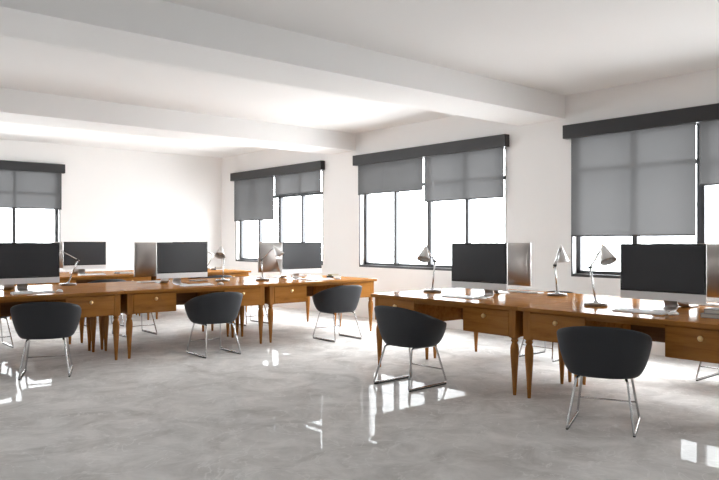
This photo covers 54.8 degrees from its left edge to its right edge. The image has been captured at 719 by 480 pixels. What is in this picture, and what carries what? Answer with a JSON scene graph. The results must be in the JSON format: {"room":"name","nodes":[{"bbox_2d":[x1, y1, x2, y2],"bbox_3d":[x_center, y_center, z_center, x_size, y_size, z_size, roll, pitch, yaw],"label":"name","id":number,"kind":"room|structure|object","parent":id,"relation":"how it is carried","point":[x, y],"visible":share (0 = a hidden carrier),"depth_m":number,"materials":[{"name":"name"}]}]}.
{"room":"open-plan office","nodes":[
{"label":"open-plan office","id":0,"kind":"room"},
{"bbox_2d":[0,139,220,286],"bbox_3d":[-9.092,-0.258,10.391,15.636,3.115,0.260,0,0,-40],"label":"wall","id":1,"kind":"structure","parent":0,"point":[119,198],"depth_m":14.01,"materials":[{"name":"white paint"}]},
{"bbox_2d":[0,160,64,209],"bbox_3d":[-6.804,-1.000,12.103,3.200,0.854,0.099,0,0,-40],"label":"roller blind","id":2,"kind":"object","parent":1,"relation":"attached to","point":[23,185],"visible":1,"depth_m":12.74,"materials":[{"name":"black fabric"}]},
{"bbox_2d":[11,208,59,242],"bbox_3d":[-6.889,-0.432,12.203,3.076,1.775,0.169,0,0,-40],"label":"window","id":3,"kind":"structure","parent":1,"relation":"in","point":[13,210],"depth_m":12.73,"materials":[{"name":"grey metal"}]},
{"bbox_2d":[0,304,718,479],"bbox_3d":[-3.211,1.400,3.489,16.156,0.200,18.396,0,0,-40],"label":"floor","id":4,"kind":"structure","parent":0,"point":[297,405],"depth_m":5.17,"materials":[{"name":"grey concrete"}]},
{"bbox_2d":[0,316,13,347],"bbox_3d":[-4.493,0.940,8.405,0.627,0.720,0.540,0,0,-40],"label":"tub chair","id":5,"kind":"object","parent":4,"relation":"on","point":[3,317],"visible":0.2,"depth_m":8.38,"materials":[{"name":"silver metal"}]},
{"bbox_2d":[10,302,80,379],"bbox_3d":[-3.036,0.940,6.739,0.627,0.720,0.540,0,0,-19],"label":"tub chair","id":6,"kind":"object","parent":4,"relation":"on","point":[33,320],"visible":1,"depth_m":6.53,"materials":[{"name":"grey fabric"}]},
{"bbox_2d":[0,284,93,350],"bbox_3d":[-4.038,0.925,7.859,1.831,0.750,0.828,0,0,-40],"label":"desk","id":7,"kind":"object","parent":4,"relation":"on","point":[53,286],"visible":0.21,"depth_m":8.12,"materials":[{"name":"brown wood"}]},
{"bbox_2d":[0,284,13,289],"bbox_3d":[-3.924,0.289,7.724,0.670,0.519,0.191,0,0,-40],"label":"monitor","id":8,"kind":"object","parent":7,"relation":"on","point":[8,286],"visible":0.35,"depth_m":7.66,"materials":[{"name":"silver metal"}]},
{"bbox_2d":[60,250,79,285],"bbox_3d":[-3.619,0.300,8.419,0.460,0.499,0.192,0,0,0],"label":"desk lamp","id":9,"kind":"object","parent":7,"relation":"on","point":[68,283],"visible":0.39,"depth_m":8.40,"materials":[{"name":"silver metal"}]},
{"bbox_2d":[0,287,124,359],"bbox_3d":[-3.499,0.925,7.225,1.831,0.750,0.828,0,0,-40],"label":"desk","id":10,"kind":"object","parent":4,"relation":"on","point":[94,302],"visible":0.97,"depth_m":7.38,"materials":[{"name":"brown wood"}]},
{"bbox_2d":[0,243,59,291],"bbox_3d":[-3.583,0.289,7.425,0.670,0.519,0.191,0,0,-40],"label":"monitor","id":11,"kind":"object","parent":10,"relation":"on","point":[21,264],"visible":1,"depth_m":7.39,"materials":[{"name":"silver metal"}]},
{"bbox_2d":[11,290,54,293],"bbox_3d":[-3.373,0.541,7.170,0.400,0.017,0.116,0,0,-40],"label":"keyboard","id":12,"kind":"object","parent":10,"relation":"on","point":[49,291],"visible":1,"depth_m":7.14,"materials":[{"name":"white plastic"}]},
{"bbox_2d":[9,271,126,319],"bbox_3d":[-4.837,0.925,11.625,1.831,0.750,0.828,0,0,-40],"label":"desk","id":13,"kind":"object","parent":4,"relation":"on","point":[10,318],"visible":0.05,"depth_m":11.74,"materials":[{"name":"brown wood"}]},
{"bbox_2d":[52,242,77,272],"bbox_3d":[-4.719,0.289,11.487,0.670,0.519,0.191,0,0,-40],"label":"monitor","id":14,"kind":"object","parent":13,"relation":"on","point":[61,243],"visible":0.2,"depth_m":11.39,"materials":[{"name":"silver metal"}]},
{"bbox_2d":[28,272,150,319],"bbox_3d":[-4.298,0.925,10.992,1.831,0.750,0.828,0,0,-40],"label":"desk","id":15,"kind":"object","parent":4,"relation":"on","point":[75,278],"visible":0.12,"depth_m":10.84,"materials":[{"name":"brown wood"}]},
{"bbox_2d":[63,242,105,273],"bbox_3d":[-4.441,0.289,11.160,0.670,0.519,0.191,0,0,-40],"label":"monitor","id":16,"kind":"object","parent":15,"relation":"on","point":[91,255],"visible":0.97,"depth_m":11.10,"materials":[{"name":"silver metal"}]},
{"bbox_2d":[78,273,105,274],"bbox_3d":[-4.208,0.541,10.918,0.400,0.017,0.116,0,0,-40],"label":"keyboard","id":17,"kind":"object","parent":15,"relation":"on","point":[98,273],"visible":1,"depth_m":10.89,"materials":[{"name":"white plastic"}]},
{"bbox_2d":[84,279,125,326],"bbox_3d":[-3.870,0.940,10.495,0.627,0.720,0.540,0,0,-40],"label":"tub chair","id":18,"kind":"object","parent":4,"relation":"on","point":[102,280],"visible":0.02,"depth_m":10.33,"materials":[{"name":"silver metal"}]},
{"bbox_2d":[112,281,156,336],"bbox_3d":[-3.108,0.940,9.585,0.627,0.720,0.540,0,0,-40],"label":"tub chair","id":19,"kind":"object","parent":4,"relation":"on","point":[141,325],"visible":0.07,"depth_m":9.56,"materials":[{"name":"silver metal"}]},
{"bbox_2d":[77,278,229,349],"bbox_3d":[-2.642,0.925,9.048,1.831,0.750,0.828,0,0,-40],"label":"desk","id":20,"kind":"object","parent":4,"relation":"on","point":[128,283],"visible":0.15,"depth_m":8.76,"materials":[{"name":"brown wood"}]},
{"bbox_2d":[134,242,168,282],"bbox_3d":[-2.539,0.289,8.904,0.670,0.519,0.191,0,0,-40],"label":"monitor","id":21,"kind":"object","parent":20,"relation":"on","point":[144,252],"visible":0.43,"depth_m":8.80,"materials":[{"name":"silver metal"}]},
{"bbox_2d":[200,275,231,278],"bbox_3d":[-2.477,0.940,11.681,0.627,0.720,0.540,0,0,-40],"label":"tub chair","id":22,"kind":"object","parent":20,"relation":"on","point":[213,276],"visible":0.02,"depth_m":11.45,"materials":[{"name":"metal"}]},
{"bbox_2d":[215,246,229,280],"bbox_3d":[-1.832,0.314,9.234,0.192,0.471,0.369,0,0,0],"label":"desk lamp","id":23,"kind":"object","parent":20,"relation":"on","point":[219,254],"visible":1,"depth_m":9.16,"materials":[{"name":"silver metal"}]},
{"bbox_2d":[116,268,212,314],"bbox_3d":[-3.440,0.925,12.815,1.831,0.750,0.828,0,0,-40],"label":"desk","id":24,"kind":"object","parent":4,"relation":"on","point":[212,268],"visible":0.02,"depth_m":12.51,"materials":[{"name":"brown wood"}]},
{"bbox_2d":[101,281,267,358],"bbox_3d":[-2.102,0.925,8.415,1.831,0.750,0.828,0,0,-40],"label":"desk","id":25,"kind":"object","parent":4,"relation":"on","point":[137,299],"visible":0.8,"depth_m":8.04,"materials":[{"name":"brown wood"}]},
{"bbox_2d":[156,242,206,284],"bbox_3d":[-2.221,0.289,8.585,0.670,0.519,0.191,0,0,-40],"label":"monitor","id":26,"kind":"object","parent":25,"relation":"on","point":[175,260],"visible":0.98,"depth_m":8.51,"materials":[{"name":"silver metal"}]},
{"bbox_2d":[180,283,213,285],"bbox_3d":[-1.960,0.541,8.387,0.400,0.017,0.116,0,0,-40],"label":"keyboard","id":27,"kind":"object","parent":25,"relation":"on","point":[203,284],"visible":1,"depth_m":8.35,"materials":[{"name":"white plastic"}]},
{"bbox_2d":[139,269,250,318],"bbox_3d":[-2.901,0.925,12.182,1.831,0.750,0.828,0,0,-40],"label":"desk","id":28,"kind":"object","parent":4,"relation":"on","point":[234,273],"visible":0.12,"depth_m":12.27,"materials":[{"name":"brown wood"}]},
{"bbox_2d":[184,292,242,357],"bbox_3d":[-1.673,0.940,7.946,0.627,0.720,0.540,0,0,-38],"label":"tub chair","id":29,"kind":"object","parent":4,"relation":"on","point":[218,307],"visible":1,"depth_m":7.74,"materials":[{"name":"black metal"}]},
{"bbox_2d":[234,276,267,325],"bbox_3d":[-1.727,0.940,10.801,0.627,0.720,0.540,0,0,-44],"label":"tub chair","id":30,"kind":"object","parent":4,"relation":"on","point":[246,316],"visible":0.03,"depth_m":10.78,"materials":[{"name":"silver metal"}]},
{"bbox_2d":[207,274,335,335],"bbox_3d":[-1.245,0.925,10.239,1.831,0.750,0.828,0,0,-40],"label":"desk","id":31,"kind":"object","parent":4,"relation":"on","point":[308,275],"visible":0.2,"depth_m":10.18,"materials":[{"name":"brown wood"}]},
{"bbox_2d":[258,242,286,277],"bbox_3d":[-1.150,0.289,10.088,0.670,0.519,0.191,0,0,-40],"label":"monitor","id":32,"kind":"object","parent":31,"relation":"on","point":[270,263],"visible":0.59,"depth_m":10.01,"materials":[{"name":"silver metal"}]},
{"bbox_2d":[239,276,376,342],"bbox_3d":[-0.706,0.925,9.605,1.831,0.750,0.828,0,0,-40],"label":"desk","id":33,"kind":"object","parent":4,"relation":"on","point":[278,291],"visible":0.52,"depth_m":9.20,"materials":[{"name":"brown wood"}]},
{"bbox_2d":[255,245,283,280],"bbox_3d":[-1.221,0.311,9.446,0.406,0.477,0.192,0,0,15],"label":"desk lamp","id":34,"kind":"object","parent":33,"relation":"on","point":[277,251],"visible":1,"depth_m":9.41,"materials":[{"name":"silver metal"}]},
{"bbox_2d":[282,242,321,278],"bbox_3d":[-0.847,0.289,9.756,0.670,0.519,0.191,0,0,-40],"label":"monitor","id":35,"kind":"object","parent":33,"relation":"on","point":[298,257],"visible":0.98,"depth_m":9.69,"materials":[{"name":"silver metal"}]},
{"bbox_2d":[306,278,331,279],"bbox_3d":[-0.540,0.541,9.596,0.400,0.017,0.116,0,0,-40],"label":"keyboard","id":36,"kind":"object","parent":33,"relation":"on","point":[315,278],"visible":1,"depth_m":9.60,"materials":[{"name":"white plastic"}]},
{"bbox_2d":[312,285,361,341],"bbox_3d":[-0.297,0.940,9.138,0.627,0.720,0.540,0,0,-38],"label":"tub chair","id":37,"kind":"object","parent":4,"relation":"on","point":[344,298],"visible":1,"depth_m":8.93,"materials":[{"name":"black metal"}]},
{"bbox_2d":[373,305,446,391],"bbox_3d":[0.460,0.940,6.258,0.540,0.720,0.627,0,0,-42],"label":"tub chair","id":38,"kind":"object","parent":4,"relation":"on","point":[398,326],"visible":1,"depth_m":6.04,"materials":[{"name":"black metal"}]},
{"bbox_2d":[371,290,569,394],"bbox_3d":[1.012,0.925,6.682,0.828,0.750,1.831,0,0,-40],"label":"desk","id":39,"kind":"object","parent":4,"relation":"on","point":[495,315],"visible":0.54,"depth_m":6.25,"materials":[{"name":"brown wood"}]},
{"bbox_2d":[417,245,440,291],"bbox_3d":[0.724,0.303,7.268,0.192,0.493,0.402,0,0,29],"label":"desk lamp","id":40,"kind":"object","parent":39,"relation":"on","point":[423,257],"visible":1,"depth_m":7.21,"materials":[{"name":"silver metal"}]},
{"bbox_2d":[442,294,478,298],"bbox_3d":[0.975,0.541,6.650,0.116,0.017,0.400,0,0,-40],"label":"keyboard","id":41,"kind":"object","parent":39,"relation":"on","point":[447,295],"visible":0.98,"depth_m":6.62,"materials":[{"name":"white plastic"}]},
{"bbox_2d":[452,243,507,297],"bbox_3d":[1.182,0.289,6.623,0.191,0.519,0.670,0,0,-40],"label":"monitor","id":42,"kind":"object","parent":39,"relation":"on","point":[484,266],"visible":0.97,"depth_m":6.56,"materials":[{"name":"silver metal"}]},
{"bbox_2d":[433,288,618,381],"bbox_3d":[1.646,0.925,7.222,0.828,0.750,1.831,0,0,-40],"label":"desk","id":43,"kind":"object","parent":4,"relation":"on","point":[570,296],"visible":0.14,"depth_m":7.00,"materials":[{"name":"brown wood"}]},
{"bbox_2d":[494,243,530,292],"bbox_3d":[1.449,0.289,7.173,0.191,0.519,0.670,0,0,-40],"label":"monitor","id":44,"kind":"object","parent":43,"relation":"on","point":[519,254],"visible":0.52,"depth_m":7.03,"materials":[{"name":"silver metal"}]},
{"bbox_2d":[507,290,543,293],"bbox_3d":[1.740,0.541,7.302,0.116,0.017,0.400,0,0,-40],"label":"keyboard","id":45,"kind":"object","parent":43,"relation":"on","point":[508,290],"visible":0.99,"depth_m":7.24,"materials":[{"name":"white plastic"}]},
{"bbox_2d":[547,245,568,295],"bbox_3d":[1.981,0.299,6.891,0.192,0.500,0.288,0,0,37],"label":"desk lamp","id":46,"kind":"object","parent":43,"relation":"on","point":[561,256],"visible":1,"depth_m":6.86,"materials":[{"name":"silver metal"}]},
{"bbox_2d":[519,291,573,361],"bbox_3d":[2.100,0.940,7.714,0.540,0.720,0.627,0,0,-40],"label":"tub chair","id":47,"kind":"object","parent":4,"relation":"on","point":[522,344],"visible":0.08,"depth_m":7.72,"materials":[{"name":"silver metal"}]},
{"bbox_2d":[557,326,651,436],"bbox_3d":[1.720,0.940,4.880,0.627,0.720,0.540,0,0,26],"label":"tub chair","id":48,"kind":"object","parent":4,"relation":"on","point":[586,351],"visible":1,"depth_m":4.67,"materials":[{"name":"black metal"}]},
{"bbox_2d":[518,301,718,397],"bbox_3d":[2.202,0.925,5.285,0.828,0.750,1.831,0,0,-40],"label":"desk","id":49,"kind":"object","parent":4,"relation":"on","point":[687,335],"visible":0.72,"depth_m":5.26,"materials":[{"name":"brown wood"}]},
{"bbox_2d":[584,244,616,306],"bbox_3d":[1.996,0.290,5.752,0.192,0.518,0.333,0,0,-16],"label":"desk lamp","id":50,"kind":"object","parent":49,"relation":"on","point":[606,258],"visible":1,"depth_m":5.72,"materials":[{"name":"silver metal"}]},
{"bbox_2d":[612,308,668,314],"bbox_3d":[2.135,0.541,5.281,0.116,0.017,0.400,0,0,-40],"label":"keyboard","id":51,"kind":"object","parent":49,"relation":"on","point":[616,309],"visible":1,"depth_m":5.25,"materials":[{"name":"white plastic"}]},
{"bbox_2d":[620,244,706,311],"bbox_3d":[2.380,0.289,5.388,0.191,0.519,0.670,0,0,-40],"label":"monitor","id":52,"kind":"object","parent":49,"relation":"on","point":[672,274],"visible":1,"depth_m":5.32,"materials":[{"name":"silver metal"}]},
{"bbox_2d":[668,311,678,314],"bbox_3d":[2.313,0.535,5.111,0.112,0.029,0.060,0,0,-40],"label":"computer mouse","id":53,"kind":"object","parent":49,"relation":"on","point":[670,312],"visible":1,"depth_m":5.08,"materials":[{"name":"white plastic"}]},
{"bbox_2d":[701,313,718,318],"bbox_3d":[2.566,0.534,4.899,0.170,0.030,0.240,0,0,-43],"label":"book","id":54,"kind":"object","parent":49,"relation":"on","point":[703,315],"visible":0.78,"depth_m":4.89,"materials":[{"name":"grey paper"}]},
{"bbox_2d":[704,307,718,313],"bbox_3d":[2.580,0.504,4.898,0.160,0.030,0.220,0,0,-40],"label":"book","id":55,"kind":"object","parent":54,"relation":"on","point":[713,310],"visible":1,"depth_m":4.90,"materials":[{"name":"grey paper"}]},
{"bbox_2d":[578,296,718,384],"bbox_3d":[2.836,0.925,5.825,0.828,0.750,1.831,0,0,-40],"label":"desk","id":56,"kind":"object","parent":4,"relation":"on","point":[611,300],"visible":0.15,"depth_m":6.11,"materials":[{"name":"brown wood"}]},
{"bbox_2d":[652,243,718,306],"bbox_3d":[2.698,0.289,5.707,0.191,0.519,0.670,0,0,-40],"label":"monitor","id":57,"kind":"object","parent":56,"relation":"on","point":[712,249],"visible":0.31,"depth_m":5.59,"materials":[{"name":"silver metal"}]},
{"bbox_2d":[689,302,718,305],"bbox_3d":[2.930,0.541,5.905,0.116,0.017,0.400,0,0,-40],"label":"keyboard","id":58,"kind":"object","parent":56,"relation":"on","point":[708,304],"visible":0.54,"depth_m":5.84,"materials":[{"name":"white plastic"}]},
{"bbox_2d":[695,302,718,380],"bbox_3d":[3.427,0.940,6.388,0.540,0.720,0.627,0,0,-40],"label":"tub chair","id":59,"kind":"object","parent":4,"relation":"on","point":[700,363],"visible":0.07,"depth_m":6.41,"materials":[{"name":"silver metal"}]},
{"bbox_2d":[0,0,718,157],"bbox_3d":[-3.211,-1.940,3.489,16.156,0.250,18.396,0,0,-40],"label":"ceiling","id":60,"kind":"structure","parent":0,"point":[562,47],"depth_m":6.86,"materials":[{"name":"white paint"}]},
{"bbox_2d":[221,68,718,355],"bbox_3d":[2.839,-0.258,8.643,0.260,3.115,18.396,0,0,-40],"label":"wall","id":61,"kind":"structure","parent":0,"point":[538,157],"depth_m":9.35,"materials":[{"name":"white paint"}]},
{"bbox_2d":[0,88,355,154],"bbox_3d":[-6.251,-1.671,7.056,15.636,0.289,0.730,0,0,-40],"label":"beam","id":62,"kind":"structure","parent":61,"relation":"attached to","point":[16,106],"depth_m":9.67,"materials":[{"name":"white paint"}]},
{"bbox_2d":[236,170,322,264],"bbox_3d":[-1.597,-0.432,13.773,0.169,1.775,3.076,0,0,-40],"label":"window","id":63,"kind":"structure","parent":61,"relation":"in","point":[303,195],"depth_m":13.78,"materials":[{"name":"grey metal"}]},
{"bbox_2d":[230,160,324,220],"bbox_3d":[-1.697,-0.912,13.688,0.099,1.029,3.200,0,0,-40],"label":"roller blind","id":64,"kind":"object","parent":63,"relation":"attached to","point":[253,189],"visible":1,"depth_m":13.81,"materials":[{"name":"black fabric"}]},
{"bbox_2d":[0,0,564,125],"bbox_3d":[-3.595,-1.671,3.939,15.636,0.289,0.720,0,0,-40],"label":"beam","id":65,"kind":"structure","parent":61,"relation":"attached to","point":[156,31],"depth_m":6.00,"materials":[{"name":"white paint"}]},
{"bbox_2d":[359,147,505,270],"bbox_3d":[1.056,-0.432,10.660,0.169,1.775,3.076,0,0,-40],"label":"window","id":66,"kind":"structure","parent":61,"relation":"in","point":[430,205],"depth_m":10.99,"materials":[{"name":"grey metal"}]},
{"bbox_2d":[353,134,508,201],"bbox_3d":[0.956,-1.000,10.575,0.099,0.853,3.200,0,0,-40],"label":"roller blind","id":67,"kind":"object","parent":66,"relation":"attached to","point":[468,169],"visible":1,"depth_m":10.23,"materials":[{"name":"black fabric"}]},
{"bbox_2d":[571,123,706,278],"bbox_3d":[3.705,-0.432,7.550,0.169,1.775,3.076,0,0,-40],"label":"window","id":68,"kind":"structure","parent":61,"relation":"in","point":[701,190],"depth_m":7.58,"materials":[{"name":"grey metal"}]},
{"bbox_2d":[563,103,718,236],"bbox_3d":[3.605,-0.735,7.465,0.099,1.385,3.200,0,0,-40],"label":"roller blind","id":69,"kind":"object","parent":68,"relation":"attached to","point":[634,175],"visible":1,"depth_m":7.91,"materials":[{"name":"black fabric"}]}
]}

